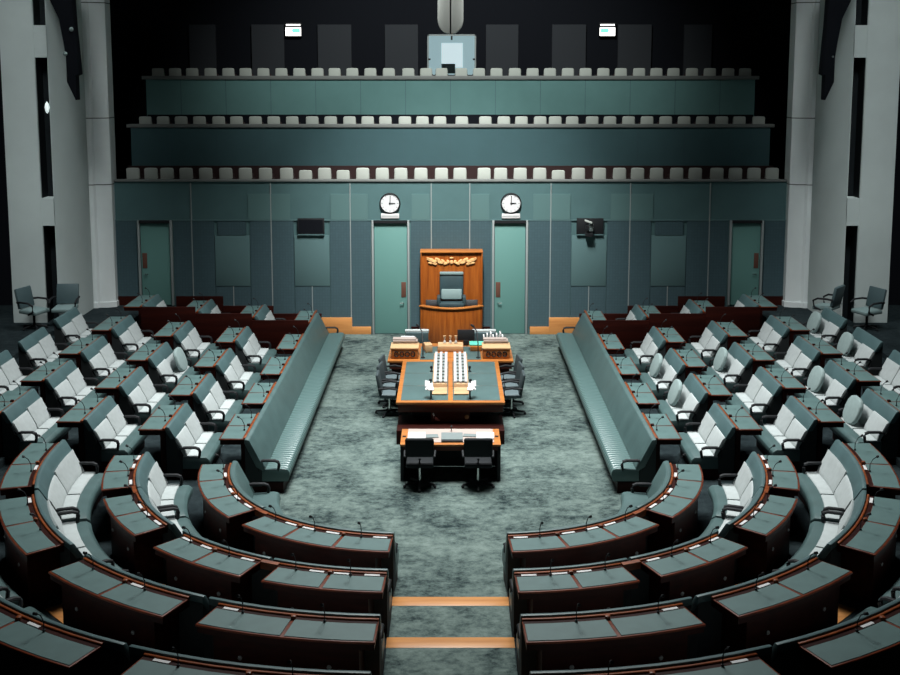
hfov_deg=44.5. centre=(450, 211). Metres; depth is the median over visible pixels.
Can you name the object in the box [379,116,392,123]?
seat
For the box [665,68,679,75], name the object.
seat
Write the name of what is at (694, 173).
seat
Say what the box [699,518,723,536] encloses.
seat cushion
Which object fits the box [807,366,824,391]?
cushion
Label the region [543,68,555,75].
seat
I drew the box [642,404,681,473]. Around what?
desk
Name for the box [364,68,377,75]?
seat
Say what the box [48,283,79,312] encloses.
swivel armchair
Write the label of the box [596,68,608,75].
seat
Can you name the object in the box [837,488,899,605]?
curved desk
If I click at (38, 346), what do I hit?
bench
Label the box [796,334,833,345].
seat cushion
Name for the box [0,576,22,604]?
bench
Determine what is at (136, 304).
desk
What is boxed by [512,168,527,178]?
seat
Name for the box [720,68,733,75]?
seat
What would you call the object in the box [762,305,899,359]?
floor
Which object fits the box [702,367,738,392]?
seat cushion
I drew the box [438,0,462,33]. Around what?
loudspeaker
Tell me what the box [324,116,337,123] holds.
seat
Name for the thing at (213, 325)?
screen
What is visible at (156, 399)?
seat cushion
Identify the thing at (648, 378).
seat cushion
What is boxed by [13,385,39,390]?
seat cushion
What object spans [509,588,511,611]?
seat cushion
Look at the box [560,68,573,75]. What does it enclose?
seat
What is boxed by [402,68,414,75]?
seat
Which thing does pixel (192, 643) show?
bench
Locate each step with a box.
[45,604,62,623]
[838,604,855,623]
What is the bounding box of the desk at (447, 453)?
[400,429,500,480]
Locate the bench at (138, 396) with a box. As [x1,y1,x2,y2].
[119,366,175,424]
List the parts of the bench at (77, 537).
panel, armrest, seat panel, seat panel, armrest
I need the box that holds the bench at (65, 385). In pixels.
[44,360,106,416]
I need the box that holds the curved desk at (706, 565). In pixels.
[639,526,747,603]
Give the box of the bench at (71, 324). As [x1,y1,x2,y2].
[53,307,104,359]
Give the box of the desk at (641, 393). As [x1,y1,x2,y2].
[624,373,659,408]
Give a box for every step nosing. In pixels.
[386,637,514,647]
[392,597,508,605]
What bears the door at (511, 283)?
in the wall at (666, 244)
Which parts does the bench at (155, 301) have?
panel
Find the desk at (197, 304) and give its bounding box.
[186,292,208,312]
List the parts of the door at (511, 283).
push plate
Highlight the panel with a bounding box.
[420,249,482,306]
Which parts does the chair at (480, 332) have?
backrest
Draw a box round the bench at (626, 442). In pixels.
[556,313,656,492]
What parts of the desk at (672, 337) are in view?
drawer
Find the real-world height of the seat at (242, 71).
0.868 m
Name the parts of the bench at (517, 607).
armrest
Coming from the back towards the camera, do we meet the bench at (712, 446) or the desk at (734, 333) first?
the desk at (734, 333)
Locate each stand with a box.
[425,380,433,398]
[467,380,475,398]
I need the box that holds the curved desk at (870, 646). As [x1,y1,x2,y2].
[798,604,899,674]
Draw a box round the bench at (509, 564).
[502,507,637,597]
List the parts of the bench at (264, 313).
panel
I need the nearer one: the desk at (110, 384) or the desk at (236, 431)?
the desk at (236, 431)
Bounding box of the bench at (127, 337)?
[111,315,160,367]
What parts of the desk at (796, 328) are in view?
panel, drawer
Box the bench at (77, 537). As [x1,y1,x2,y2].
[34,490,121,600]
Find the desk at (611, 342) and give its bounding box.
[597,326,625,353]
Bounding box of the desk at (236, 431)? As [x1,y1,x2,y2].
[219,404,258,473]
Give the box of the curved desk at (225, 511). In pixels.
[198,454,256,552]
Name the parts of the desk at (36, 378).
drawer, panel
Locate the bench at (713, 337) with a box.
[682,321,727,373]
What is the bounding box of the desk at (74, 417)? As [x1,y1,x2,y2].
[56,388,105,461]
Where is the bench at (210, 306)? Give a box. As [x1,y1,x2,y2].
[198,299,220,312]
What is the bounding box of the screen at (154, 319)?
[141,307,195,342]
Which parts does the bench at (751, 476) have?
armrest, seat panel, seat panel, armrest, panel, panel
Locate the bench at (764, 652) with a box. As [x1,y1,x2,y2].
[529,644,771,674]
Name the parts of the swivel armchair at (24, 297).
backrest, armrest, seat, armrest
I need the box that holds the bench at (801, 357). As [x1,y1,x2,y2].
[765,336,820,395]
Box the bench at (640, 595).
[626,530,718,606]
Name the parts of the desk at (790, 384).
panel, drawer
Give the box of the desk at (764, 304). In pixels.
[746,287,777,329]
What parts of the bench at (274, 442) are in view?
armrest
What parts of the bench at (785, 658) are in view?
armrest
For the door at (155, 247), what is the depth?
32.74 m
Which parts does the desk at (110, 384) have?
drawer, panel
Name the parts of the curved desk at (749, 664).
rail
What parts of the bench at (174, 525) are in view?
panel, armrest, seat panel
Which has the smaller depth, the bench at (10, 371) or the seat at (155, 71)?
the bench at (10, 371)
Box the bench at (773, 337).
[740,315,789,367]
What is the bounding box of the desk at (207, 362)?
[193,341,227,379]
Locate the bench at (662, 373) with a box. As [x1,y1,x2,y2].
[639,348,685,399]
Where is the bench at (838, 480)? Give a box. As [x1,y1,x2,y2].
[797,440,866,522]
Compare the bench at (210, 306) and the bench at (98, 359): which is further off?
the bench at (210, 306)
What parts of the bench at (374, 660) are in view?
armrest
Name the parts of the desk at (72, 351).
drawer, panel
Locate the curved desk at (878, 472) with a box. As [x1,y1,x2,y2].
[842,434,899,498]
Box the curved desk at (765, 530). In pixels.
[733,484,797,579]
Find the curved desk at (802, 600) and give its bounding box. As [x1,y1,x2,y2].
[711,551,852,653]
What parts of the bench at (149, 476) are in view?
panel, panel, seat panel, armrest, seat panel, armrest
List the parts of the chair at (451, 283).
armrest, seat, backrest, armrest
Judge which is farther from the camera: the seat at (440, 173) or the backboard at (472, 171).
the backboard at (472, 171)
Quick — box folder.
[441,432,462,438]
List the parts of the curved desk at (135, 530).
panel, drawer, panel, rail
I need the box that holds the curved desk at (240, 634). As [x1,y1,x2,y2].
[195,594,378,670]
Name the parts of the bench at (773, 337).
armrest, seat panel, panel, seat panel, armrest, panel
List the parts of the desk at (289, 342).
drawer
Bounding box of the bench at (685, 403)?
[657,373,707,432]
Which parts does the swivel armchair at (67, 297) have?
armrest, seat, backrest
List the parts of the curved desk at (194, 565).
panel, drawer, rail, panel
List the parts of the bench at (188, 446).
panel, armrest, seat panel, panel, seat panel, armrest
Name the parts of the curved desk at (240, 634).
panel, drawer, rail, panel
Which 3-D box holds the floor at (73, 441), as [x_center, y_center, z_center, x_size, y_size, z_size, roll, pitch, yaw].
[0.000,4.797,22.415,16.792,0.449,21.330,0,7,0]
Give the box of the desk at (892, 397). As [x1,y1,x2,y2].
[872,380,899,456]
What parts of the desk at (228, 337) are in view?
drawer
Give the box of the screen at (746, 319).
[705,307,759,342]
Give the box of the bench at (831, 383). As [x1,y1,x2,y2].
[794,360,856,416]
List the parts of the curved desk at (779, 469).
rail, panel, drawer, panel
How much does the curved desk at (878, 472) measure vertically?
1.137 m
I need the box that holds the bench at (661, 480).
[618,461,670,552]
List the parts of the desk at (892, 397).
panel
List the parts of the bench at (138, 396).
panel, armrest, seat panel, panel, seat panel, armrest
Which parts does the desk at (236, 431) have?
drawer, panel, rail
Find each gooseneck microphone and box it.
[416,324,424,357]
[470,324,479,357]
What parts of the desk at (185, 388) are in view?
drawer, panel, rail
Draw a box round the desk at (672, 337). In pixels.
[656,319,686,354]
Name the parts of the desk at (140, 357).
drawer, panel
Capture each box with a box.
[390,342,418,358]
[438,342,462,351]
[469,341,482,350]
[482,342,510,358]
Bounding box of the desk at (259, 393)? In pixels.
[241,373,276,408]
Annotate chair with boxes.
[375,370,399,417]
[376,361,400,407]
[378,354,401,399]
[403,438,436,491]
[405,329,429,342]
[437,272,465,307]
[461,438,494,491]
[472,329,495,340]
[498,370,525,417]
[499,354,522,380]
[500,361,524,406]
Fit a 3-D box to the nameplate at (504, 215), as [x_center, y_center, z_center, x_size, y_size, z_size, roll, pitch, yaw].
[1.790,0.138,32.589,0.540,0.140,0.073,0,7,0]
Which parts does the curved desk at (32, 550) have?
panel, drawer, panel, rail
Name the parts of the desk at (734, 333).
panel, drawer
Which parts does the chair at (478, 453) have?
seat, backrest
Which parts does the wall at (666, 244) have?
cloth panel, skirting, cloth panel, skirting, vent panel, light panel, blank panel, skirting, panel, cloth panel, skirting, light panel, blank panel, skirting, panel, cloth panel, skirting, panel, rail, cloth panel, panel, skirting, cloth panel, panel, skirting, blank panel, light panel, skirting, cloth panel, panel, skirting, blank panel, light panel, vent panel, skirting, cloth panel, skirting, cloth panel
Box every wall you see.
[0,0,93,322]
[0,59,12,304]
[81,0,118,307]
[110,0,790,178]
[114,182,786,333]
[782,0,819,307]
[807,0,899,322]
[888,79,899,304]
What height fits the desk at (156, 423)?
1.137 m
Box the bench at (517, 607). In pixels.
[509,558,627,637]
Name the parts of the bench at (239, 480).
backrest, armrest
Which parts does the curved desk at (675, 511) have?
rail, panel, drawer, panel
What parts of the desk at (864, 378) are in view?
panel, drawer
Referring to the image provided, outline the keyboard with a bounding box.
[441,439,462,441]
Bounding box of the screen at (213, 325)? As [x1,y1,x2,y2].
[195,313,251,348]
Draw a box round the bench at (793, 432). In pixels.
[753,396,817,471]
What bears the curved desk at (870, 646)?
on the floor at (2, 459)
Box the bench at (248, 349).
[235,326,277,379]
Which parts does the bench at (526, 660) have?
armrest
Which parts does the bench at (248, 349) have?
panel, armrest, panel, seat panel, seat panel, armrest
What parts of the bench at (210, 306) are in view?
panel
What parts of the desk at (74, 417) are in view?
drawer, panel, rail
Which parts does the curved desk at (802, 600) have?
panel, rail, drawer, panel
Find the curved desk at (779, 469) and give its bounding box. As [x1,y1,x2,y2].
[757,444,799,533]
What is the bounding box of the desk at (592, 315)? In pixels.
[584,303,606,325]
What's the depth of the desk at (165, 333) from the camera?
27.73 m
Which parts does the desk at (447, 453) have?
panel, modesty panel, panel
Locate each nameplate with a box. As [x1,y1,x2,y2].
[381,213,398,217]
[502,213,519,217]
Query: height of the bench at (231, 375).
1.035 m
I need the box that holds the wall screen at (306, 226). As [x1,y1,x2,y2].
[297,218,324,234]
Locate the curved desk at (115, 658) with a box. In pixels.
[0,596,129,674]
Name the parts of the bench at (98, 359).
panel, armrest, seat panel, panel, seat panel, armrest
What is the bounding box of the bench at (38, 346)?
[18,327,75,374]
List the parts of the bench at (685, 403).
seat panel, seat panel, panel, armrest, panel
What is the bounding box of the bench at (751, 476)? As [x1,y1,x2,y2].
[708,452,764,518]
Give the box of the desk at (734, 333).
[714,313,747,350]
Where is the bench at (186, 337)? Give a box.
[173,321,218,373]
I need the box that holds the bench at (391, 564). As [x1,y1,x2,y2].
[263,507,398,597]
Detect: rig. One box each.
[50,0,82,99]
[818,0,850,99]
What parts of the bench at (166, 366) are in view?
panel, armrest, panel, seat panel, seat panel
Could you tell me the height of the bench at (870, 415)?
1.035 m
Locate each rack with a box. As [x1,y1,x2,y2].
[432,352,447,394]
[453,352,468,394]
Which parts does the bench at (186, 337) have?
panel, armrest, panel, seat panel, seat panel, armrest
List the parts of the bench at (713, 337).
armrest, seat panel, seat panel, panel, armrest, panel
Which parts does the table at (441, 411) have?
leather panel, leather panel, leather panel, leather panel, leather panel, leather panel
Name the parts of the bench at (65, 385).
panel, armrest, seat panel, panel, seat panel, armrest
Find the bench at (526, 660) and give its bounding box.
[516,597,691,674]
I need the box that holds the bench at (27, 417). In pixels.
[1,389,71,463]
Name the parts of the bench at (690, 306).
panel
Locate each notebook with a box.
[426,434,438,437]
[463,434,476,436]
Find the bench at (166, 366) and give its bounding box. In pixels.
[148,342,198,401]
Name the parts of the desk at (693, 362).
drawer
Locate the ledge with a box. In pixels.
[113,179,787,181]
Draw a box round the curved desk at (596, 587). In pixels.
[514,553,639,613]
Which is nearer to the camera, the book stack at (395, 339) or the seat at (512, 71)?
the book stack at (395, 339)
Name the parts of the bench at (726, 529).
seat panel, armrest, panel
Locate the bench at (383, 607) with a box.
[273,558,391,637]
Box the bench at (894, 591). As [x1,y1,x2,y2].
[878,577,899,604]
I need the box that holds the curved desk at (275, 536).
[242,505,392,567]
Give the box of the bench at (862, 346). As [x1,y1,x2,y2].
[825,327,882,374]
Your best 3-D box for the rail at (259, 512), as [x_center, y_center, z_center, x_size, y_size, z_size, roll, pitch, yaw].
[-2.946,4.725,17.177,0.065,0.110,0.306,-7,10,-44]
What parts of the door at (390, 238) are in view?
push plate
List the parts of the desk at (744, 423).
rail, panel, drawer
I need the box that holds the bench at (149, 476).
[136,452,192,518]
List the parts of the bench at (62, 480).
panel, armrest, panel, seat panel, seat panel, armrest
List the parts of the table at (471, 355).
leather panel, leather panel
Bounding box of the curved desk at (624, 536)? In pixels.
[508,505,658,567]
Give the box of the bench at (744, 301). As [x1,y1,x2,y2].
[734,294,758,306]
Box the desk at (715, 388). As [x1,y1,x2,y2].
[693,365,731,411]
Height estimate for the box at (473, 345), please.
0.180 m
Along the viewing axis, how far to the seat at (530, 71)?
35.74 m
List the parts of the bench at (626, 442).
armrest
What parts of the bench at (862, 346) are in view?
seat panel, panel, seat panel, armrest, panel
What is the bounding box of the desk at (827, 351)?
[802,328,842,367]
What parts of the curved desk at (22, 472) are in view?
drawer, panel, rail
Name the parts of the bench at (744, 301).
panel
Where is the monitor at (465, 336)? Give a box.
[457,330,474,344]
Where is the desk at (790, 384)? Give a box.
[763,359,806,407]
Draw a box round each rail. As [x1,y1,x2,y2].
[132,485,136,494]
[255,507,268,517]
[260,559,279,570]
[621,559,640,570]
[632,507,645,517]
[764,485,768,494]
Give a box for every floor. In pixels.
[0,305,138,359]
[0,325,899,468]
[0,343,899,623]
[15,336,885,365]
[84,349,816,674]
[155,354,745,636]
[279,333,621,596]
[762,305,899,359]
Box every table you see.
[388,343,512,372]
[396,361,504,443]
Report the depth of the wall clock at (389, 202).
32.51 m
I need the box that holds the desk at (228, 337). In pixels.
[214,319,244,354]
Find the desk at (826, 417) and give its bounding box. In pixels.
[795,388,844,461]
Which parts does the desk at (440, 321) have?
rail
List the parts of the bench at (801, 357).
armrest, seat panel, panel, seat panel, armrest, panel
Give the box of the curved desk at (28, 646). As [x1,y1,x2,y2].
[0,603,102,674]
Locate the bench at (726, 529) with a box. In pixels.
[692,487,763,584]
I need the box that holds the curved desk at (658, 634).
[522,594,705,670]
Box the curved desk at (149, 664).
[121,646,318,674]
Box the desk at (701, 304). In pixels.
[692,292,714,312]
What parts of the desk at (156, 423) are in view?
drawer, panel, rail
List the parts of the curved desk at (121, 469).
panel, drawer, panel, rail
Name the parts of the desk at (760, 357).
panel, drawer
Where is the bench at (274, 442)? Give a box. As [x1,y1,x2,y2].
[244,313,344,492]
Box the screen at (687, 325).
[649,313,705,348]
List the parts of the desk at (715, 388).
rail, panel, drawer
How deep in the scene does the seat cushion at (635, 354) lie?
27.93 m
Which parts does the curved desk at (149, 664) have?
rail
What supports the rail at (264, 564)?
attached to the curved desk at (298, 587)
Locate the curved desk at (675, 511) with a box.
[644,454,702,552]
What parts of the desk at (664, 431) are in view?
rail, panel, drawer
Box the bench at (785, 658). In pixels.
[771,596,899,674]
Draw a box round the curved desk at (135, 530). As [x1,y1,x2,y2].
[103,484,167,579]
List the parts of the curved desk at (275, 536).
panel, drawer, rail, panel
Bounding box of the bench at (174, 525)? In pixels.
[137,487,208,584]
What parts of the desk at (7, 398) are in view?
panel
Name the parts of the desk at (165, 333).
drawer, panel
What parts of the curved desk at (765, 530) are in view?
rail, panel, drawer, panel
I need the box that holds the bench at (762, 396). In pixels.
[725,366,781,424]
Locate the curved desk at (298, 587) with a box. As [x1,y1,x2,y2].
[261,553,386,613]
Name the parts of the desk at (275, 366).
drawer, rail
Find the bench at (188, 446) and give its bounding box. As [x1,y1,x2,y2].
[165,403,222,479]
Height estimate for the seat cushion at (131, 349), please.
0.235 m
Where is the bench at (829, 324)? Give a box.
[796,307,847,359]
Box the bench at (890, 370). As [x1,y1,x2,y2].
[861,350,899,394]
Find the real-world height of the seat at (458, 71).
0.868 m
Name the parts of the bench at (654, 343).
armrest, seat panel, seat panel, panel, armrest, panel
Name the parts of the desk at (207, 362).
drawer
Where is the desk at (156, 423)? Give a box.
[138,395,182,471]
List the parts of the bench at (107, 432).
panel, armrest, seat panel, panel, seat panel, armrest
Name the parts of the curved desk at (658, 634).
panel, rail, drawer, panel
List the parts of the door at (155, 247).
push plate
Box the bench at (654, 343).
[623,326,665,379]
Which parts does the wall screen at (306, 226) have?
screen glass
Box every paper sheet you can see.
[408,432,424,437]
[477,432,493,438]
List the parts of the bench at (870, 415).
seat panel, panel, seat panel, armrest, panel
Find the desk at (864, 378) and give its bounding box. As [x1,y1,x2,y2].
[835,352,880,397]
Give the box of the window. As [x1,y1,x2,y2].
[427,34,475,74]
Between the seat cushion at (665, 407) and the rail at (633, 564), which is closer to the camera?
the rail at (633, 564)
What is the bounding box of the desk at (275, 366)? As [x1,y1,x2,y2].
[260,348,290,378]
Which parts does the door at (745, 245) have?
push plate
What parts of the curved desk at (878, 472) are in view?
rail, panel, drawer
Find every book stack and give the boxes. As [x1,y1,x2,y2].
[393,337,417,342]
[483,337,507,342]
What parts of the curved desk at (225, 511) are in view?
panel, drawer, panel, rail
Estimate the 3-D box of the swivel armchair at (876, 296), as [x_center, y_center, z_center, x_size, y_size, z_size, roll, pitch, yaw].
[11.315,2.637,29.781,0.689,1.123,0.777,-3,8,-21]
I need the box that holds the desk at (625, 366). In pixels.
[610,348,640,378]
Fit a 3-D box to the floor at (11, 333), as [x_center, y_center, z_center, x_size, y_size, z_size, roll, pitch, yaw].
[-12.775,3.668,27.831,7.650,0.430,10.300,0,7,0]
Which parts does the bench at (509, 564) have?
backrest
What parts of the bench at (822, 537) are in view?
armrest, seat panel, seat panel, armrest, panel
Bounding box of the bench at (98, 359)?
[80,336,135,395]
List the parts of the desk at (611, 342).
drawer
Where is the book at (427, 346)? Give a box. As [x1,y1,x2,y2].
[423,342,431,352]
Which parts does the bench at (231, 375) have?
panel, armrest, panel, seat panel, seat panel, armrest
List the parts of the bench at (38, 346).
panel, armrest, seat panel, panel, seat panel, armrest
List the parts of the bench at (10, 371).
panel, armrest, seat panel, panel, seat panel, armrest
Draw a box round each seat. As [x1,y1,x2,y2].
[125,168,143,178]
[139,116,154,123]
[143,168,160,178]
[152,68,166,75]
[157,116,171,123]
[159,168,177,178]
[169,68,183,75]
[175,116,189,123]
[178,168,195,178]
[186,68,200,75]
[193,116,207,123]
[197,168,215,178]
[204,68,218,75]
[212,116,226,123]
[217,168,235,178]
[222,68,236,75]
[230,116,244,123]
[237,168,254,178]
[239,68,253,75]
[249,116,263,123]
[257,68,270,75]
[257,168,274,178]
[267,116,281,123]
[275,68,288,75]
[278,168,295,178]
[286,116,299,123]
[293,68,306,75]
[297,170,314,178]
[306,116,319,123]
[311,68,324,75]
[316,168,333,178]
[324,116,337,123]
[328,68,341,75]
[335,170,351,178]
[343,116,356,123]
[346,68,359,75]
[355,168,370,178]
[361,116,374,123]
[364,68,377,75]
[374,168,390,178]
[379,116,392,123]
[382,68,395,75]
[393,168,408,178]
[398,116,411,123]
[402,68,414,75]
[413,168,428,178]
[416,116,429,123]
[420,68,432,75]
[433,116,446,123]
[433,168,448,178]
[435,68,447,75]
[452,168,467,178]
[455,68,467,75]
[455,116,468,123]
[472,68,485,75]
[476,168,491,178]
[478,116,491,123]
[489,68,502,75]
[492,168,508,178]
[496,116,509,123]
[508,68,520,75]
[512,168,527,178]
[514,116,527,123]
[525,68,538,75]
[531,168,547,178]
[533,116,546,123]
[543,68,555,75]
[547,116,561,123]
[549,170,566,178]
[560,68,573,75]
[564,116,578,123]
[569,168,586,178]
[578,68,591,75]
[584,116,598,123]
[590,168,607,178]
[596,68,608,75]
[602,116,615,123]
[610,168,627,178]
[613,68,626,75]
[620,116,634,123]
[628,168,645,178]
[631,68,644,75]
[639,116,652,123]
[647,168,664,178]
[648,68,662,75]
[657,116,671,123]
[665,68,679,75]
[667,168,684,178]
[676,116,690,123]
[684,68,697,75]
[685,168,703,178]
[694,116,708,123]
[701,68,715,75]
[707,168,724,178]
[713,116,727,123]
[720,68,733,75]
[725,168,743,178]
[730,116,745,123]
[736,68,750,75]
[743,168,761,178]
[749,116,764,123]
[761,168,779,178]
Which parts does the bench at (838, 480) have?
armrest, seat panel, seat panel, panel, armrest, panel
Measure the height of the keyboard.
0.020 m
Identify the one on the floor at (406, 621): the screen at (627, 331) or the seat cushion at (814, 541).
the screen at (627, 331)
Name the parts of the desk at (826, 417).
rail, panel, drawer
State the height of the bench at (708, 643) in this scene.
1.035 m
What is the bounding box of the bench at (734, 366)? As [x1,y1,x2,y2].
[702,342,752,401]
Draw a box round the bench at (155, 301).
[142,294,166,306]
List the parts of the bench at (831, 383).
seat panel, panel, seat panel, armrest, panel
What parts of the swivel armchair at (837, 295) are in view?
armrest, seat, backrest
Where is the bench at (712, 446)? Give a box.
[678,403,735,479]
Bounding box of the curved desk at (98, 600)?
[48,551,189,653]
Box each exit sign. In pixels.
[285,23,301,36]
[598,23,615,36]
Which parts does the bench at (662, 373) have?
seat panel, seat panel, panel, armrest, panel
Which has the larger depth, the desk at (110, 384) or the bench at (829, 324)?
the bench at (829, 324)
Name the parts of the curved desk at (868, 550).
rail, panel, drawer, panel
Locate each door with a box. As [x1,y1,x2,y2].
[137,220,174,304]
[371,220,409,333]
[492,220,527,333]
[727,220,763,304]
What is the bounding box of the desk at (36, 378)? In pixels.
[20,352,65,404]
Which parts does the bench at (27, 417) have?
panel, armrest, seat panel, panel, seat panel, armrest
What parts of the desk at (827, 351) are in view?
panel, drawer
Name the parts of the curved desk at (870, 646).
panel, rail, drawer, panel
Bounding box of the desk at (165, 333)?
[153,313,186,350]
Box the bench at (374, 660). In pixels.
[209,597,384,674]
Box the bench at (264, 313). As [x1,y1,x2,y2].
[255,304,285,319]
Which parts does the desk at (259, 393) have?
drawer, rail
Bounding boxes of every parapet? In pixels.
[126,124,774,165]
[142,76,758,114]
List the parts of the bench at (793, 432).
armrest, seat panel, panel, seat panel, armrest, panel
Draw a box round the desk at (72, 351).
[58,328,98,371]
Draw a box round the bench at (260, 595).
[182,530,274,606]
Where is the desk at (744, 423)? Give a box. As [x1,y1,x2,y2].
[718,395,762,471]
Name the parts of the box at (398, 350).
lid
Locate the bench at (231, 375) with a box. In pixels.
[215,348,261,399]
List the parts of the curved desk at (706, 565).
panel, rail, drawer, panel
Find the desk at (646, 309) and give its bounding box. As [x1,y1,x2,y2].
[638,298,660,319]
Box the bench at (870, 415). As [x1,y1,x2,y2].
[829,389,899,463]
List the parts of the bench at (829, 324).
seat panel, panel, seat panel, armrest, panel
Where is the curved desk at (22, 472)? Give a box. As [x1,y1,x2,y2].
[0,434,58,498]
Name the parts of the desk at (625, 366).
rail, drawer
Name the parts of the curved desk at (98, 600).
panel, drawer, rail, panel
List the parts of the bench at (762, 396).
armrest, seat panel, panel, seat panel, armrest, panel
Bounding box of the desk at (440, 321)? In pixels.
[419,300,482,342]
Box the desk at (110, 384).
[94,359,137,407]
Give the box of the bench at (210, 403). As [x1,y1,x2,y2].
[193,373,243,432]
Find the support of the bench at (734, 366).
on the floor at (398, 661)
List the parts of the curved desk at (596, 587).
panel, rail, drawer, panel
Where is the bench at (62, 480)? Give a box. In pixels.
[34,440,103,522]
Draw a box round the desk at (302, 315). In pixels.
[294,303,316,325]
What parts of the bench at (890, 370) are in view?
armrest, seat panel, panel, seat panel, panel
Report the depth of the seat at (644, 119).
34.35 m
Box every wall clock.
[380,193,399,213]
[501,193,520,213]
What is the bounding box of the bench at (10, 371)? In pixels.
[0,350,39,394]
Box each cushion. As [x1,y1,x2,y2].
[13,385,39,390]
[19,423,71,452]
[24,607,55,621]
[32,358,75,370]
[61,389,106,414]
[62,473,103,522]
[67,334,104,345]
[76,521,121,568]
[95,361,135,385]
[101,425,147,460]
[125,338,160,358]
[135,393,175,423]
[162,367,198,392]
[167,485,192,518]
[173,347,187,370]
[177,518,201,536]
[183,432,222,468]
[186,343,218,366]
[208,400,243,430]
[230,373,261,399]
[248,349,277,371]
[253,491,282,513]
[262,332,344,480]
[381,634,384,657]
[389,588,391,611]
[396,548,398,570]
[441,289,461,298]
[502,548,504,570]
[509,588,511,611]
[516,634,519,657]
[556,332,638,480]
[618,491,647,513]
[623,349,650,371]
[639,373,668,399]
[649,353,662,377]
[657,400,692,430]
[667,379,682,405]
[678,432,717,468]
[682,343,714,366]
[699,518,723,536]
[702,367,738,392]
[708,485,733,518]
[713,347,727,370]
[725,393,765,423]
[740,338,775,358]
[753,425,799,460]
[765,361,805,385]
[779,521,824,568]
[794,389,839,414]
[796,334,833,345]
[797,473,838,522]
[807,311,821,332]
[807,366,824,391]
[825,358,868,370]
[829,423,881,452]
[837,332,853,355]
[843,395,863,424]
[845,607,876,621]
[861,385,887,390]
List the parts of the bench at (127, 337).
panel, armrest, seat panel, panel, seat panel, armrest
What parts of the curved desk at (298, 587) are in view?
panel, drawer, rail, panel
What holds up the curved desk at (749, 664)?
on the floor at (2, 459)
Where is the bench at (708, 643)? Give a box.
[690,553,816,658]
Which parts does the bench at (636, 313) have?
panel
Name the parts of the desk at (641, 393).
rail, drawer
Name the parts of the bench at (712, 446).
armrest, seat panel, seat panel, panel, armrest, panel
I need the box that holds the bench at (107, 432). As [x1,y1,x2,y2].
[83,396,147,471]
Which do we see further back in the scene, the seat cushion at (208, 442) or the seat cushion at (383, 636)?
the seat cushion at (208, 442)
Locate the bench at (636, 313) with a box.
[615,304,645,319]
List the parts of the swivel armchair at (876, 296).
armrest, seat, backrest, armrest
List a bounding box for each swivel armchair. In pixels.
[14,285,49,330]
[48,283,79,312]
[812,285,845,310]
[850,286,886,330]
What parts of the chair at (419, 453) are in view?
backrest, seat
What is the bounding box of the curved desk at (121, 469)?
[101,444,143,533]
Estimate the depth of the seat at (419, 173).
32.91 m
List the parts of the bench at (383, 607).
armrest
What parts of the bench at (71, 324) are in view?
panel, armrest, seat panel, panel, seat panel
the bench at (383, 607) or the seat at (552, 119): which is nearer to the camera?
the bench at (383, 607)
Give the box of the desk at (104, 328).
[91,308,126,347]
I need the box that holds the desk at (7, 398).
[0,380,28,456]
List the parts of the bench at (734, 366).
seat panel, seat panel, panel, armrest, panel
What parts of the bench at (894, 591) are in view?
armrest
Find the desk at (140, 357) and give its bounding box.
[126,334,162,374]
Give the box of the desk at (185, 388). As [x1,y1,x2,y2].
[169,365,207,411]
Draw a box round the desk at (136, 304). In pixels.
[123,287,154,329]
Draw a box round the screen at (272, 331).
[252,320,307,353]
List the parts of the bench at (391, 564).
backrest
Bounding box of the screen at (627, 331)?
[593,320,648,353]
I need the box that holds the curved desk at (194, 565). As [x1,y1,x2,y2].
[153,526,261,603]
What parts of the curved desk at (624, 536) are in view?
panel, rail, drawer, panel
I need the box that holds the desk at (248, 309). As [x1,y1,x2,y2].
[240,298,262,319]
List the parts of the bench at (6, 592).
armrest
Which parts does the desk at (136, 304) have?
drawer, panel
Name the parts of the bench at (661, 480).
armrest, backrest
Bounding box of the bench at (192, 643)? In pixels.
[84,553,210,658]
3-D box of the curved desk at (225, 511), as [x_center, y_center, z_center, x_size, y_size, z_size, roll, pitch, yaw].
[-3.767,4.835,18.193,0.717,1.137,2.502,-3,8,-22]
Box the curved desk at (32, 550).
[0,488,63,605]
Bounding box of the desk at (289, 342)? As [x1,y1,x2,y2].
[275,326,303,353]
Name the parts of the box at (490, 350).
lid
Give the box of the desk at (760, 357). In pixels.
[738,334,774,374]
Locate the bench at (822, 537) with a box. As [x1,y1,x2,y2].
[779,490,866,600]
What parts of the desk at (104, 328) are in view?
drawer, panel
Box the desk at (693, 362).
[673,341,707,379]
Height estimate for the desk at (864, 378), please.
1.137 m
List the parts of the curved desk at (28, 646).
panel, rail, drawer, panel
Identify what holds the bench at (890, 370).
on the floor at (2, 459)
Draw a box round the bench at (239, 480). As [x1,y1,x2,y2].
[230,461,282,552]
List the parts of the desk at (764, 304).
panel, drawer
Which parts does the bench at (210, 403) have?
panel, armrest, panel, seat panel, seat panel, armrest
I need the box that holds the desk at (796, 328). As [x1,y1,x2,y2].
[774,308,809,347]
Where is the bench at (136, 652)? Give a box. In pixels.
[129,644,371,674]
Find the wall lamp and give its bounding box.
[45,102,49,112]
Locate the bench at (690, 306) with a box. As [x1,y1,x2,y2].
[680,299,702,312]
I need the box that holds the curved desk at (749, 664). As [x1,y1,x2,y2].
[582,646,779,674]
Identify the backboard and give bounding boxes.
[127,166,773,178]
[147,115,753,123]

